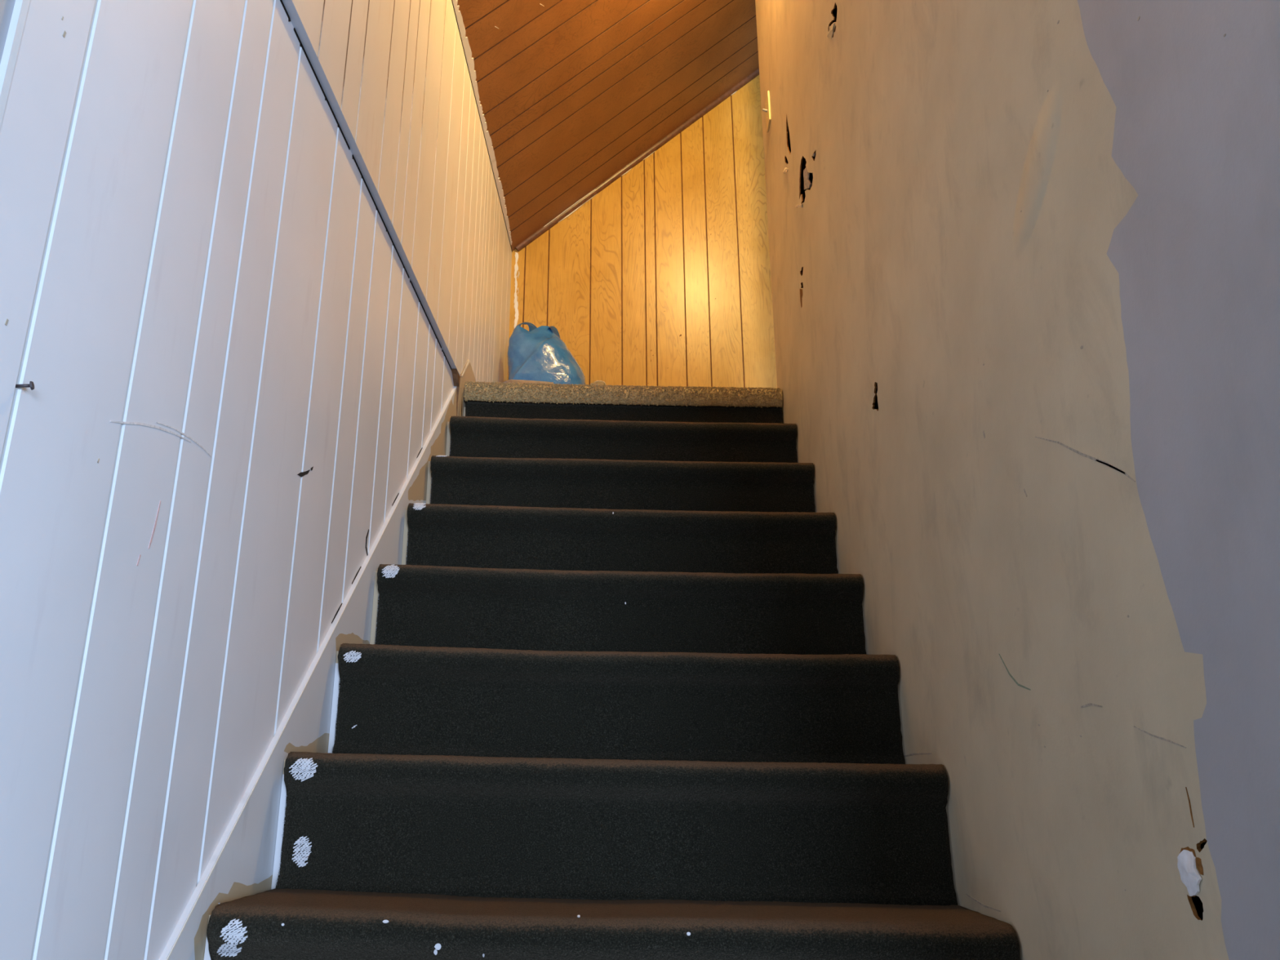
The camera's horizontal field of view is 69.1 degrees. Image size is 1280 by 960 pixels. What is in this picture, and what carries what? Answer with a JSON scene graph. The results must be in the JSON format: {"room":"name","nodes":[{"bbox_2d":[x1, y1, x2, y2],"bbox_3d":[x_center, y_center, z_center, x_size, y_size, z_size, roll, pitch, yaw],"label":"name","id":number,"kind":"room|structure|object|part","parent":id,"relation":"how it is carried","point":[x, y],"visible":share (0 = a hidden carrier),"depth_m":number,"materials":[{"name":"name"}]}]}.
{"room":"indoor staircase","nodes":[
{"label":"indoor staircase","id":0,"kind":"room"},
{"bbox_2d":[0,0,511,959],"bbox_3d":[-0.587,0.094,1.784,0.077,3.552,3.867,0,-17,0],"label":"wall","id":1,"kind":"structure","parent":0,"point":[235,366],"depth_m":1.17,"materials":[{"name":"white paint"}]},
{"bbox_2d":[0,0,15,62],"bbox_3d":[-0.586,-0.057,-0.466,0.054,2.501,2.280,0,-17,0],"label":"trim","id":2,"kind":"structure","parent":1,"relation":"attached to","point":[6,6],"depth_m":0.83,"materials":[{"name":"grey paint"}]},
{"bbox_2d":[15,381,34,390],"bbox_3d":[-0.556,-0.085,0.840,0.015,0.008,0.008,0,-17,0],"label":"nail","id":3,"kind":"object","parent":1,"relation":"attached to","point":[31,384],"visible":1,"depth_m":0.84,"materials":[{"name":"metal"}]},
{"bbox_2d":[159,359,475,959],"bbox_3d":[-0.550,0.477,1.436,0.021,2.613,2.830,0,-17,0],"label":"trim","id":4,"kind":"structure","parent":1,"relation":"attached to","point":[241,865],"depth_m":1.49,"materials":[{"name":"white paint"}]},
{"bbox_2d":[451,0,759,252],"bbox_3d":[0.392,-2.414,2.591,2.150,1.826,3.907,0,-17,0],"label":"ceiling","id":5,"kind":"structure","parent":0,"point":[568,94],"depth_m":3.68,"materials":[{"name":"brown wood"}]},
{"bbox_2d":[507,75,777,388],"bbox_3d":[0.436,-1.259,4.250,2.058,2.992,0.054,0,-17,0],"label":"wall","id":6,"kind":"structure","parent":0,"point":[662,277],"depth_m":4.12,"materials":[{"name":"brown wood"}]},
{"bbox_2d":[515,67,759,251],"bbox_3d":[0.445,-1.849,4.397,2.015,1.720,0.023,0,-17,0],"label":"trim","id":7,"kind":"structure","parent":6,"relation":"attached to","point":[627,168],"depth_m":4.27,"materials":[{"name":"brown wood"}]},
{"bbox_2d":[507,401,781,407],"bbox_3d":[0.419,-0.048,3.392,2.120,0.168,0.870,0,-17,0],"label":"floor","id":8,"kind":"structure","parent":0,"point":[508,402],"depth_m":3.00,"materials":[{"name":"black carpet"}]},
{"bbox_2d":[463,381,782,408],"bbox_3d":[0.454,-0.146,3.387,2.030,0.108,0.930,0,-17,0],"label":"carpet","id":9,"kind":"object","parent":8,"relation":"on","point":[476,391],"visible":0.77,"depth_m":2.94,"materials":[{"name":"beige carpet"}]},
{"bbox_2d":[504,379,553,384],"bbox_3d":[-0.363,-0.313,3.071,0.164,0.024,0.100,0,-17,0],"label":"plastic sheet","id":10,"kind":"object","parent":9,"relation":"on","point":[519,381],"visible":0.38,"depth_m":3.05,"materials":[{"name":"beige plastic"}]},
{"bbox_2d":[506,322,586,385],"bbox_3d":[-0.374,-0.388,3.641,0.340,0.528,0.245,0,-17,0],"label":"bag","id":11,"kind":"object","parent":9,"relation":"on","point":[539,353],"visible":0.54,"depth_m":3.58,"materials":[{"name":"blue plastic"}]},
{"bbox_3d":[-0.456,-0.597,3.704,0.110,0.092,0.041,0,-17,0],"label":"handle","id":12,"kind":"part","parent":11,"relation":"part of","materials":[{"name":"blue plastic"}]},
{"bbox_3d":[-0.364,-0.582,3.699,0.098,0.090,0.046,0,-17,0],"label":"handle","id":13,"kind":"part","parent":11,"relation":"part of","materials":[{"name":"blue plastic"}]},
{"bbox_2d":[590,380,605,385],"bbox_3d":[-0.137,-0.313,3.030,0.054,0.020,0.050,0,-17,0],"label":"paper scrap","id":14,"kind":"object","parent":9,"relation":"on","point":[597,382],"visible":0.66,"depth_m":3.04,"materials":[{"name":"beige paper"}]},
{"bbox_2d":[755,0,1279,959],"bbox_3d":[0.513,-0.396,1.833,0.115,4.498,2.420,0,-17,0],"label":"wall","id":15,"kind":"structure","parent":0,"point":[1024,255],"depth_m":1.03,"materials":[{"name":"beige paint"}]},
{"bbox_2d":[762,90,770,132],"bbox_3d":[0.435,-1.275,3.214,0.022,0.120,0.070,0,-17,0],"label":"light switch","id":16,"kind":"object","parent":15,"relation":"attached to","point":[767,110],"visible":1,"depth_m":3.20,"materials":[{"name":"beige plastic"}]},
{"bbox_3d":[0.901,1.337,-0.256,3.020,0.060,3.500,0,-17,0],"label":"floor","id":17,"kind":"structure","parent":0,"visible":0},
{"bbox_2d":[204,400,1019,959],"bbox_3d":[-0.041,0.554,1.399,1.019,2.475,2.563,0,-17,0],"label":"staircase","id":18,"kind":"structure","parent":17,"relation":"on","point":[615,692],"depth_m":1.64,"materials":[{"name":"black carpet"}]}
]}

